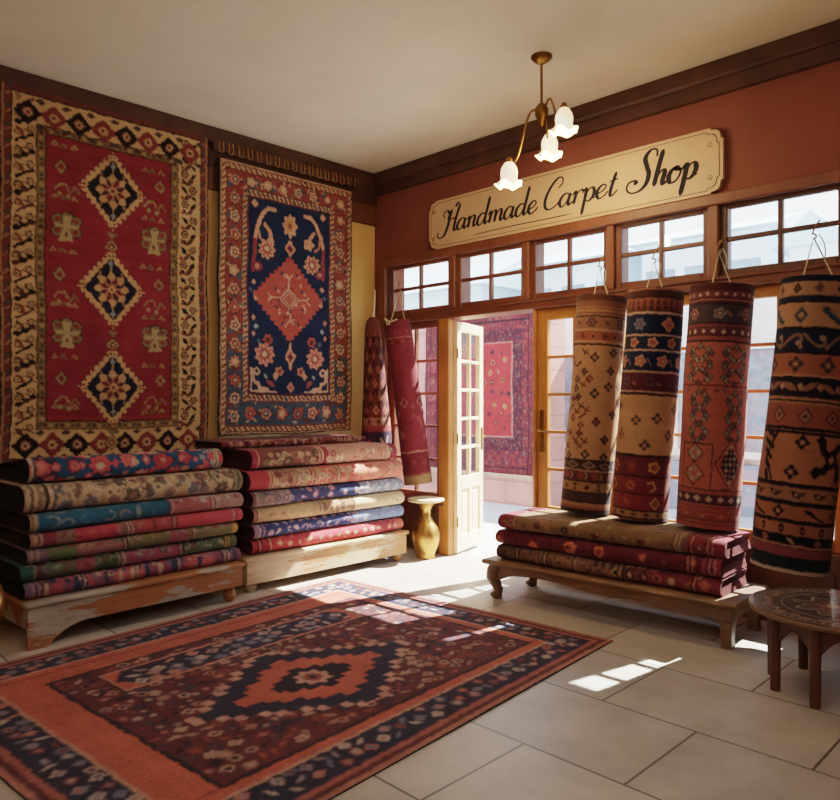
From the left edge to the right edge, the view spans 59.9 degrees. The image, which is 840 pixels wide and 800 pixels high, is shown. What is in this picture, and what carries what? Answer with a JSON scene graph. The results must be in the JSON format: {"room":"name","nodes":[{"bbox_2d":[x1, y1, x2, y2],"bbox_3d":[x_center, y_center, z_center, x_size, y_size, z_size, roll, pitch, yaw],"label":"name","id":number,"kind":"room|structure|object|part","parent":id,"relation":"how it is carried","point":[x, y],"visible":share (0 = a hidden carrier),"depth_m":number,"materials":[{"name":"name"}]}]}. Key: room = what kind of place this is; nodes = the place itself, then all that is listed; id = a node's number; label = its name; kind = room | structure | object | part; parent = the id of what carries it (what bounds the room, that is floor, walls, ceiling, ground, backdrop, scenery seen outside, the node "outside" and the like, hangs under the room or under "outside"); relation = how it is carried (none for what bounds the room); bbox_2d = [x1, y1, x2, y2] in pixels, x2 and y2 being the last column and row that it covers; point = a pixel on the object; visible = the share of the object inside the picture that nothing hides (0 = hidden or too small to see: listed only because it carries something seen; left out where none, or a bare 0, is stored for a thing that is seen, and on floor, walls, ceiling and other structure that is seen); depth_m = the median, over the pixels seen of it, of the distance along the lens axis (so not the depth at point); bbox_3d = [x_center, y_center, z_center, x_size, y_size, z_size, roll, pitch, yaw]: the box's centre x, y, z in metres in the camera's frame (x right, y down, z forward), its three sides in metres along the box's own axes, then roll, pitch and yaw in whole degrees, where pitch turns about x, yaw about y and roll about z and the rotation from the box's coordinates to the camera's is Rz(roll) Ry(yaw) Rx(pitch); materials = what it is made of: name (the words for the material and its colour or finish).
{"room":"store","nodes":[
{"label":"store","id":0,"kind":"room"},
{"bbox_2d":[207,190,374,438],"bbox_3d":[-2.896,-0.420,4.982,0.200,3.640,7.150,0,0,45],"label":"wall","id":1,"kind":"structure","parent":0,"point":[363,236],"depth_m":7.09,"materials":[{"name":"paint"}]},
{"bbox_2d":[0,81,208,462],"bbox_3d":[-2.265,-0.817,5.380,0.025,2.606,1.546,0,0,45],"label":"carpet","id":2,"kind":"object","parent":1,"relation":"attached to","point":[104,215],"visible":0.95,"depth_m":5.29,"materials":[{"name":"fabric"}]},
{"bbox_2d":[0,65,376,205],"bbox_3d":[-2.811,-2.085,4.883,0.060,0.310,6.730,0,0,45],"label":"trim","id":3,"kind":"structure","parent":1,"relation":"attached to","point":[366,192],"depth_m":5.95,"materials":[{"name":"brown wood"}]},
{"bbox_2d":[211,140,358,188],"bbox_3d":[-1.136,-2.067,6.468,0.066,0.098,1.540,0,0,45],"label":"rail","id":4,"kind":"object","parent":1,"relation":"attached to","point":[222,147],"visible":1,"depth_m":6.38,"materials":[{"name":"brown wood"}]},
{"bbox_2d":[217,157,351,438],"bbox_3d":[-1.152,-0.821,6.459,0.050,2.327,1.427,0,0,44],"label":"carpet","id":5,"kind":"object","parent":4,"relation":"hanging from","point":[284,259],"visible":0.98,"depth_m":6.41,"materials":[{"name":"fabric"}]},
{"bbox_2d":[209,165,375,226],"bbox_3d":[-2.821,-1.830,4.893,0.030,0.200,6.730,0,0,45],"label":"trim","id":6,"kind":"structure","parent":1,"relation":"attached to","point":[362,213],"depth_m":7.09,"materials":[{"name":"brown wood"}]},
{"bbox_2d":[0,0,839,173],"bbox_3d":[-0.315,-2.290,2.422,7.470,0.100,7.180,0,0,45],"label":"ceiling","id":7,"kind":"structure","parent":0,"point":[372,86],"depth_m":4.74,"materials":[{"name":"beige paint"}]},
{"bbox_2d":[494,51,577,189],"bbox_3d":[0.828,-1.814,4.749,0.538,0.852,0.519,0,0,45],"label":"ceiling lamp","id":8,"kind":"object","parent":7,"relation":"hanging from","point":[564,126],"visible":1,"depth_m":4.73,"materials":[{"name":"white glass"}]},
{"bbox_3d":[0.587,-1.472,4.758,0.185,0.167,0.191,0,0,45],"label":"lamp shade","id":9,"kind":"part","parent":8,"relation":"part of","materials":[{"name":"white glass"}]},
{"bbox_3d":[0.659,-1.718,4.750,0.210,0.356,0.055,0,0,9],"label":"arm","id":10,"kind":"part","parent":8,"relation":"part of","materials":[{"name":"gold metal"}]},
{"bbox_3d":[0.792,-1.988,4.752,0.090,0.415,0.090,0,0,45],"label":"stem","id":11,"kind":"part","parent":8,"relation":"part of","materials":[{"name":"gold metal"}]},
{"bbox_3d":[0.838,-1.840,4.870,0.055,0.197,0.203,0,0,32],"label":"arm","id":12,"kind":"part","parent":8,"relation":"part of","materials":[{"name":"gold metal"}]},
{"bbox_3d":[0.882,-1.716,4.928,0.185,0.167,0.191,0,0,45],"label":"lamp shade","id":13,"kind":"part","parent":8,"relation":"part of","materials":[{"name":"white glass"}]},
{"bbox_3d":[0.865,-1.860,4.650,0.055,0.174,0.204,0,0,-34],"label":"arm","id":14,"kind":"part","parent":8,"relation":"part of","materials":[{"name":"gold metal"}]},
{"bbox_3d":[0.912,-1.756,4.583,0.185,0.167,0.191,0,0,45],"label":"lamp shade","id":15,"kind":"part","parent":8,"relation":"part of","materials":[{"name":"white glass"}]},
{"bbox_2d":[0,547,839,799],"bbox_3d":[-0.332,1.450,2.404,7.470,0.100,7.130,0,0,45],"label":"floor","id":16,"kind":"structure","parent":0,"point":[659,711],"depth_m":3.27,"materials":[{"name":"tile"}]},
{"bbox_2d":[0,583,5,619],"bbox_3d":[-2.394,1.119,3.928,0.280,0.562,0.280,0,0,-1],"label":"brass pot","id":17,"kind":"object","parent":16,"relation":"on","point":[2,594],"visible":1,"depth_m":3.95,"materials":[{"name":"gold metal"}]},
{"bbox_2d":[0,560,244,650],"bbox_3d":[-1.992,1.268,4.828,0.800,0.265,1.430,0,0,43],"label":"bench","id":18,"kind":"object","parent":16,"relation":"on","point":[43,619],"visible":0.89,"depth_m":4.40,"materials":[{"name":"paint"}]},
{"bbox_2d":[0,547,240,599],"bbox_3d":[-2.026,1.086,4.876,0.817,0.094,1.420,0,0,43],"label":"rug","id":19,"kind":"object","parent":18,"relation":"on","point":[92,579],"visible":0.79,"depth_m":4.47,"materials":[{"name":"fabric"}]},
{"bbox_2d":[0,533,236,582],"bbox_3d":[-2.046,0.987,4.865,0.801,0.101,1.415,0,0,43],"label":"rug","id":20,"kind":"object","parent":19,"relation":"on","point":[18,572],"visible":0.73,"depth_m":4.45,"materials":[{"name":"fabric"}]},
{"bbox_2d":[0,521,237,563],"bbox_3d":[-2.030,0.892,4.873,0.814,0.085,1.380,0,0,43],"label":"rug","id":21,"kind":"object","parent":20,"relation":"on","point":[18,553],"visible":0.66,"depth_m":4.46,"materials":[{"name":"fabric"}]},
{"bbox_2d":[0,507,242,548],"bbox_3d":[-2.012,0.803,4.887,0.822,0.089,1.395,0,0,43],"label":"rug","id":22,"kind":"object","parent":21,"relation":"on","point":[28,540],"visible":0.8,"depth_m":4.48,"materials":[{"name":"fabric"}]},
{"bbox_2d":[0,491,243,531],"bbox_3d":[-2.014,0.703,4.893,0.810,0.104,1.410,0,0,43],"label":"rug","id":23,"kind":"object","parent":22,"relation":"on","point":[90,515],"visible":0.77,"depth_m":4.50,"materials":[{"name":"fabric"}]},
{"bbox_2d":[0,467,242,512],"bbox_3d":[-2.024,0.568,4.882,0.810,0.161,1.440,0,0,43],"label":"rug","id":24,"kind":"object","parent":23,"relation":"on","point":[15,496],"visible":0.79,"depth_m":4.50,"materials":[{"name":"fabric"}]},
{"bbox_2d":[0,448,222,482],"bbox_3d":[-2.067,0.409,4.869,0.764,0.148,1.270,0,0,43],"label":"rug","id":25,"kind":"object","parent":24,"relation":"on","point":[64,468],"visible":1,"depth_m":4.50,"materials":[{"name":"fabric"}]},
{"bbox_3d":[-1.325,1.345,5.070,0.092,0.110,0.092,0,0,43],"label":"leg","id":26,"kind":"part","parent":18,"relation":"part of","materials":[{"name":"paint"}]},
{"bbox_2d":[0,577,612,799],"bbox_3d":[-0.697,1.394,3.871,2.300,0.010,2.900,0,0,41],"label":"rug","id":27,"kind":"object","parent":16,"relation":"on","point":[313,691],"visible":1,"depth_m":3.47,"materials":[{"name":"fabric"}]},
{"bbox_2d":[236,529,408,592],"bbox_3d":[-0.951,1.269,6.063,0.800,0.262,1.630,0,0,45],"label":"bench","id":28,"kind":"object","parent":16,"relation":"on","point":[274,565],"visible":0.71,"depth_m":5.69,"materials":[{"name":"beige wood"}]},
{"bbox_3d":[-1.237,1.367,5.317,0.092,0.067,0.092,0,0,45],"label":"leg","id":29,"kind":"part","parent":28,"relation":"part of","materials":[{"name":"beige wood"}]},
{"bbox_2d":[233,517,403,554],"bbox_3d":[-0.924,1.079,6.079,1.520,0.113,0.737,0,0,-45],"label":"rug","id":30,"kind":"object","parent":28,"relation":"on","point":[327,534],"visible":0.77,"depth_m":5.71,"materials":[{"name":"fabric"}]},
{"bbox_2d":[233,504,403,538],"bbox_3d":[-0.922,0.967,6.084,1.520,0.106,0.732,0,0,-45],"label":"rug","id":31,"kind":"object","parent":30,"relation":"on","point":[273,528],"visible":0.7,"depth_m":5.71,"materials":[{"name":"fabric"}]},
{"bbox_2d":[235,490,404,523],"bbox_3d":[-0.917,0.851,6.086,1.520,0.122,0.736,0,0,-45],"label":"rug","id":32,"kind":"object","parent":31,"relation":"on","point":[251,515],"visible":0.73,"depth_m":5.71,"materials":[{"name":"fabric"}]},
{"bbox_2d":[232,477,402,506],"bbox_3d":[-0.927,0.732,6.078,1.525,0.112,0.733,0,0,-45],"label":"rug","id":33,"kind":"object","parent":32,"relation":"on","point":[313,492],"visible":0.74,"depth_m":5.73,"materials":[{"name":"fabric"}]},
{"bbox_2d":[220,459,402,491],"bbox_3d":[-0.935,0.598,6.069,1.530,0.153,0.736,0,0,-45],"label":"rug","id":34,"kind":"object","parent":33,"relation":"on","point":[296,476],"visible":0.77,"depth_m":5.72,"materials":[{"name":"fabric"}]},
{"bbox_2d":[206,441,396,469],"bbox_3d":[-0.955,0.443,6.067,1.440,0.148,0.710,0,0,-45],"label":"rug","id":35,"kind":"object","parent":34,"relation":"on","point":[252,458],"visible":0.84,"depth_m":5.70,"materials":[{"name":"fabric"}]},
{"bbox_2d":[193,434,365,448],"bbox_3d":[-1.124,0.340,6.088,1.430,0.055,0.450,0,0,-45],"label":"rug","id":36,"kind":"object","parent":35,"relation":"on","point":[230,443],"visible":1,"depth_m":5.85,"materials":[{"name":"fabric"}]},
{"bbox_3d":[-0.205,1.367,6.350,0.092,0.067,0.092,0,0,45],"label":"leg","id":37,"kind":"part","parent":28,"relation":"part of","materials":[{"name":"beige wood"}]},
{"bbox_2d":[407,496,443,558],"bbox_3d":[0.053,1.135,6.481,0.330,0.530,0.330,0,0,45],"label":"stand","id":38,"kind":"object","parent":16,"relation":"on","point":[425,534],"visible":1,"depth_m":6.40,"materials":[{"name":"gold metal"}]},
{"bbox_2d":[481,555,769,650],"bbox_3d":[1.284,1.276,4.822,1.770,0.287,0.580,0,0,42],"label":"bench","id":39,"kind":"object","parent":16,"relation":"on","point":[726,609],"visible":0.68,"depth_m":4.44,"materials":[{"name":"brown wood"}]},
{"bbox_3d":[0.533,1.278,5.183,0.125,0.282,0.109,0,0,42],"label":"leg","id":40,"kind":"part","parent":39,"relation":"part of","materials":[{"name":"brown wood"}]},
{"bbox_3d":[0.833,1.278,5.518,0.125,0.282,0.109,0,0,42],"label":"leg","id":41,"kind":"part","parent":39,"relation":"part of","materials":[{"name":"brown wood"}]},
{"bbox_2d":[496,543,746,595],"bbox_3d":[1.268,1.077,4.830,1.571,0.104,0.479,0,0,42],"label":"rug","id":42,"kind":"object","parent":39,"relation":"on","point":[704,584],"visible":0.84,"depth_m":4.52,"materials":[{"name":"fabric"}]},
{"bbox_2d":[495,528,746,577],"bbox_3d":[1.267,0.970,4.830,1.571,0.105,0.481,0,0,42],"label":"rug","id":43,"kind":"object","parent":42,"relation":"on","point":[649,557],"visible":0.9,"depth_m":4.52,"materials":[{"name":"fabric"}]},
{"bbox_2d":[498,507,750,558],"bbox_3d":[1.295,0.861,4.833,1.571,0.108,0.478,0,0,42],"label":"rug","id":44,"kind":"object","parent":43,"relation":"on","point":[669,536],"visible":0.93,"depth_m":4.62,"materials":[{"name":"fabric"}]},
{"bbox_2d":[560,255,626,514],"bbox_3d":[1.228,-0.117,5.161,0.463,1.831,0.351,0,0,0],"label":"roll","id":45,"kind":"object","parent":44,"relation":"on","point":[592,425],"visible":0.98,"depth_m":5.01,"materials":[{"name":"fabric"}]},
{"bbox_3d":[1.291,-0.812,5.169,0.170,0.284,0.024,0,0,0],"label":"cord","id":46,"kind":"part","parent":45,"relation":"part of","materials":[{"name":"beige fabric"}]},
{"bbox_2d":[612,246,683,521],"bbox_3d":[1.524,-0.118,4.876,0.463,1.829,0.371,0,0,4],"label":"roll","id":47,"kind":"object","parent":44,"relation":"on","point":[654,320],"visible":1,"depth_m":4.72,"materials":[{"name":"fabric"}]},
{"bbox_3d":[1.578,-0.812,4.879,0.180,0.284,0.017,0,0,0],"label":"cord","id":48,"kind":"part","parent":47,"relation":"part of","materials":[{"name":"beige fabric"}]},
{"bbox_2d":[676,236,754,530],"bbox_3d":[1.844,-0.120,4.559,0.468,1.825,0.382,0,0,-2],"label":"roll","id":49,"kind":"object","parent":44,"relation":"on","point":[720,314],"visible":1,"depth_m":4.40,"materials":[{"name":"fabric"}]},
{"bbox_3d":[1.896,-0.801,4.566,0.190,0.303,0.027,0,0,0],"label":"cord","id":50,"kind":"part","parent":49,"relation":"part of","materials":[{"name":"beige fabric"}]},
{"bbox_3d":[1.738,1.282,4.114,0.080,0.236,0.080,0,0,42],"label":"leg","id":51,"kind":"part","parent":39,"relation":"part of","materials":[{"name":"brown wood"}]},
{"bbox_3d":[2.038,1.282,4.449,0.080,0.236,0.080,0,0,42],"label":"leg","id":52,"kind":"part","parent":39,"relation":"part of","materials":[{"name":"brown wood"}]},
{"bbox_2d":[748,587,839,709],"bbox_3d":[2.001,1.200,3.521,0.762,0.400,0.762,0,0,45],"label":"round table","id":53,"kind":"object","parent":16,"relation":"on","point":[813,614],"visible":1,"depth_m":3.50,"materials":[{"name":"brown wood"}]},
{"bbox_3d":[1.800,1.215,3.723,0.052,0.370,0.052,0,0,22],"label":"leg","id":54,"kind":"part","parent":53,"relation":"part of","materials":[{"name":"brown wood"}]},
{"bbox_3d":[1.716,1.215,3.521,0.052,0.370,0.052,0,0,-22],"label":"leg","id":55,"kind":"part","parent":53,"relation":"part of","materials":[{"name":"brown wood"}]},
{"bbox_3d":[2.001,1.215,3.806,0.052,0.370,0.052,0,0,-22],"label":"leg","id":56,"kind":"part","parent":53,"relation":"part of","materials":[{"name":"brown wood"}]},
{"bbox_3d":[1.800,1.215,3.320,0.052,0.370,0.052,0,0,-22],"label":"leg","id":57,"kind":"part","parent":53,"relation":"part of","materials":[{"name":"brown wood"}]},
{"bbox_2d":[375,60,839,487],"bbox_3d":[2.125,-0.420,4.861,7.070,3.640,0.220,0,0,45],"label":"wall","id":58,"kind":"structure","parent":0,"point":[787,127],"depth_m":4.81,"materials":[{"name":"paint"}]},
{"bbox_2d":[362,290,392,458],"bbox_3d":[-0.391,0.166,6.955,0.351,2.436,0.348,0,0,-36],"label":"roll","id":59,"kind":"object","parent":58,"relation":"hanging from","point":[376,426],"visible":0.57,"depth_m":6.87,"materials":[{"name":"fabric"}]},
{"bbox_2d":[383,281,431,485],"bbox_3d":[-0.113,-0.155,6.689,0.450,1.869,0.279,0,0,-6],"label":"roll","id":60,"kind":"object","parent":58,"relation":"hanging from","point":[413,442],"visible":1,"depth_m":6.58,"materials":[{"name":"fabric"}]},
{"bbox_3d":[-0.203,-0.836,6.682,0.189,0.340,0.017,0,0,0],"label":"cord","id":61,"kind":"part","parent":60,"relation":"part of","materials":[{"name":"beige fabric"}]},
{"bbox_2d":[390,320,438,496],"bbox_3d":[-0.032,0.092,6.919,0.700,1.655,0.050,0,0,45],"label":"window","id":62,"kind":"structure","parent":58,"relation":"in","point":[416,326],"depth_m":6.87,"materials":[{"name":"brown wood"}]},
{"bbox_2d":[390,257,448,315],"bbox_3d":[0.012,-1.062,6.861,0.815,0.495,0.050,0,0,45],"label":"window","id":63,"kind":"structure","parent":58,"relation":"in","point":[393,271],"depth_m":6.86,"materials":[{"name":"brown wood"}]},
{"bbox_2d":[439,318,454,555],"bbox_3d":[0.242,0.333,6.610,0.125,2.135,0.090,0,0,45],"label":"trim","id":64,"kind":"structure","parent":58,"relation":"attached to","point":[446,326],"depth_m":6.57,"materials":[{"name":"brown wood"}]},
{"bbox_2d":[454,321,485,552],"bbox_3d":[0.476,0.335,6.833,0.092,2.090,0.612,0,0,28],"label":"door","id":65,"kind":"structure","parent":58,"relation":"in","point":[468,489],"depth_m":6.83,"materials":[{"name":"white wood"}]},
{"bbox_3d":[0.400,1.030,6.740,0.032,0.430,0.191,0,0,28],"label":"panel","id":66,"kind":"part","parent":65,"relation":"part of","materials":[{"name":"white wood"}]},
{"bbox_3d":[0.514,1.030,6.958,0.032,0.430,0.191,0,0,28],"label":"panel","id":67,"kind":"part","parent":65,"relation":"part of","materials":[{"name":"white wood"}]},
{"bbox_3d":[0.603,0.370,7.029,0.048,0.220,0.095,0,0,28],"label":"handle","id":68,"kind":"part","parent":65,"relation":"part of","materials":[{"name":"gold metal"}]},
{"bbox_2d":[457,243,522,307],"bbox_3d":[0.613,-1.062,6.260,0.755,0.495,0.050,0,0,45],"label":"window","id":69,"kind":"structure","parent":58,"relation":"in","point":[460,258],"depth_m":6.25,"materials":[{"name":"brown wood"}]},
{"bbox_2d":[533,309,537,507],"bbox_3d":[0.997,0.333,5.968,0.030,2.135,0.210,0,0,45],"label":"trim","id":70,"kind":"structure","parent":58,"relation":"attached to","point":[535,311],"depth_m":5.89,"materials":[{"name":"brown wood"}]},
{"bbox_2d":[379,205,731,402],"bbox_3d":[1.163,0.045,5.774,4.200,2.710,0.250,0,0,45],"label":"trim","id":71,"kind":"structure","parent":58,"relation":"attached to","point":[713,211],"depth_m":5.92,"materials":[{"name":"brown wood"}]},
{"bbox_2d":[531,227,605,298],"bbox_3d":[1.172,-1.062,5.701,0.715,0.495,0.050,0,0,45],"label":"window","id":72,"kind":"structure","parent":58,"relation":"in","point":[570,263],"depth_m":5.70,"materials":[{"name":"brown wood"}]},
{"bbox_2d":[537,305,612,515],"bbox_3d":[1.185,0.092,5.654,0.680,1.655,0.118,0,0,45],"label":"door","id":73,"kind":"structure","parent":58,"relation":"in","point":[545,315],"depth_m":5.85,"materials":[{"name":"brown wood"}]},
{"bbox_3d":[0.985,0.250,5.818,0.116,0.340,0.067,0,0,45],"label":"handle","id":74,"kind":"part","parent":73,"relation":"part of","materials":[{"name":"gold metal"}]},
{"bbox_2d":[429,128,724,249],"bbox_3d":[1.044,-1.587,5.739,2.690,0.437,0.037,0,0,45],"label":"shop sign","id":75,"kind":"object","parent":58,"relation":"attached to","point":[692,165],"visible":1,"depth_m":5.50,"materials":[{"name":"beige paint"}]},
{"bbox_2d":[374,19,839,196],"bbox_3d":[2.043,-2.130,4.738,7.010,0.220,0.070,0,0,45],"label":"trim","id":76,"kind":"structure","parent":58,"relation":"attached to","point":[817,46],"depth_m":5.14,"materials":[{"name":"brown wood"}]},
{"bbox_2d":[379,168,839,268],"bbox_3d":[1.163,-1.327,5.774,4.200,0.075,0.250,0,0,45],"label":"trim","id":77,"kind":"structure","parent":58,"relation":"attached to","point":[830,177],"depth_m":5.21,"materials":[{"name":"brown wood"}]},
{"bbox_2d":[385,262,839,322],"bbox_3d":[1.165,-0.775,5.775,4.020,0.080,0.245,0,0,45],"label":"trim","id":78,"kind":"structure","parent":58,"relation":"attached to","point":[775,276],"depth_m":5.64,"materials":[{"name":"brown wood"}]},
{"bbox_2d":[397,496,839,620],"bbox_3d":[1.167,1.160,5.777,4.020,0.480,0.240,0,0,45],"label":"trim","id":79,"kind":"structure","parent":58,"relation":"attached to","point":[755,574],"depth_m":4.62,"materials":[{"name":"brown wood"}]},
{"bbox_2d":[613,293,689,522],"bbox_3d":[1.722,0.092,5.165,0.770,1.655,0.050,0,0,45],"label":"window","id":80,"kind":"structure","parent":58,"relation":"in","point":[686,295],"depth_m":5.07,"materials":[{"name":"brown wood"}]},
{"bbox_2d":[616,208,707,288],"bbox_3d":[1.713,-1.062,5.160,0.705,0.495,0.050,0,0,45],"label":"window","id":81,"kind":"structure","parent":58,"relation":"in","point":[620,255],"depth_m":5.15,"materials":[{"name":"brown wood"}]},
{"bbox_2d":[720,183,839,275],"bbox_3d":[2.277,-1.062,4.596,0.750,0.495,0.050,0,0,45],"label":"window","id":82,"kind":"structure","parent":58,"relation":"in","point":[781,231],"depth_m":4.59,"materials":[{"name":"brown wood"}]},
{"bbox_2d":[739,283,839,553],"bbox_3d":[2.275,0.092,4.612,0.795,1.655,0.050,0,0,45],"label":"window","id":83,"kind":"structure","parent":58,"relation":"in","point":[771,290],"depth_m":4.64,"materials":[{"name":"brown wood"}]},
{"bbox_2d":[750,220,839,576],"bbox_3d":[2.195,-0.029,4.153,0.591,2.012,0.417,0,0,1],"label":"roll","id":84,"kind":"object","parent":58,"relation":"hanging from","point":[798,481],"visible":1,"depth_m":3.99,"materials":[{"name":"fabric"}]},
{"bbox_3d":[2.285,-0.782,4.161,0.259,0.338,0.024,0,0,0],"label":"cord","id":85,"kind":"part","parent":84,"relation":"part of","materials":[{"name":"beige fabric"}]},
{"label":"outside","id":86,"kind":"structure","parent":0,"visible":0},
{"bbox_2d":[461,501,833,556],"bbox_3d":[13.799,1.470,18.042,26.000,0.100,34.970,0,0,45],"label":"ground","id":87,"kind":"structure","parent":86,"point":[491,511],"depth_m":8.38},
{"bbox_2d":[404,256,520,309],"bbox_3d":[0.990,-1.740,27.294,7.400,6.320,4.800,0,0,45],"label":"house","id":88,"kind":"structure","parent":87,"relation":"on","point":[506,286],"depth_m":24.66,"materials":[{"name":"white paint"}]},
{"bbox_2d":[404,319,564,507],"bbox_3d":[-0.672,0.050,12.091,6.950,2.740,0.450,0,0,45],"label":"wall","id":89,"kind":"structure","parent":87,"relation":"on","point":[518,491],"depth_m":9.73,"materials":[{"name":"paint"}]},
{"bbox_2d":[425,313,532,480],"bbox_3d":[0.788,-0.053,10.266,2.017,2.244,0.039,0,0,45],"label":"carpet","id":90,"kind":"object","parent":89,"relation":"hanging from","point":[507,340],"visible":0.65,"depth_m":9.97,"materials":[{"name":"fabric"}]},
{"bbox_2d":[512,238,651,291],"bbox_3d":[6.081,-1.790,23.617,4.200,6.420,4.800,0,0,45],"label":"house","id":91,"kind":"structure","parent":87,"relation":"on","point":[585,275],"depth_m":22.10,"materials":[{"name":"white paint"}]},
{"bbox_2d":[565,297,776,516],"bbox_3d":[5.427,-0.065,7.761,10.300,2.970,0.550,0,0,45],"label":"building","id":92,"kind":"structure","parent":87,"relation":"on","point":[764,324],"depth_m":8.88,"materials":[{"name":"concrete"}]},
{"bbox_2d":[629,211,807,279],"bbox_3d":[8.485,-1.690,19.799,3.800,6.220,4.800,0,0,45],"label":"house","id":93,"kind":"structure","parent":87,"relation":"on","point":[756,251],"depth_m":18.36,"materials":[{"name":"white paint"}]},
{"bbox_2d":[770,209,837,261],"bbox_3d":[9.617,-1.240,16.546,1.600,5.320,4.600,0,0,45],"label":"house","id":94,"kind":"structure","parent":87,"relation":"on","point":[797,244],"depth_m":15.01,"materials":[{"name":"white paint"}]}
]}

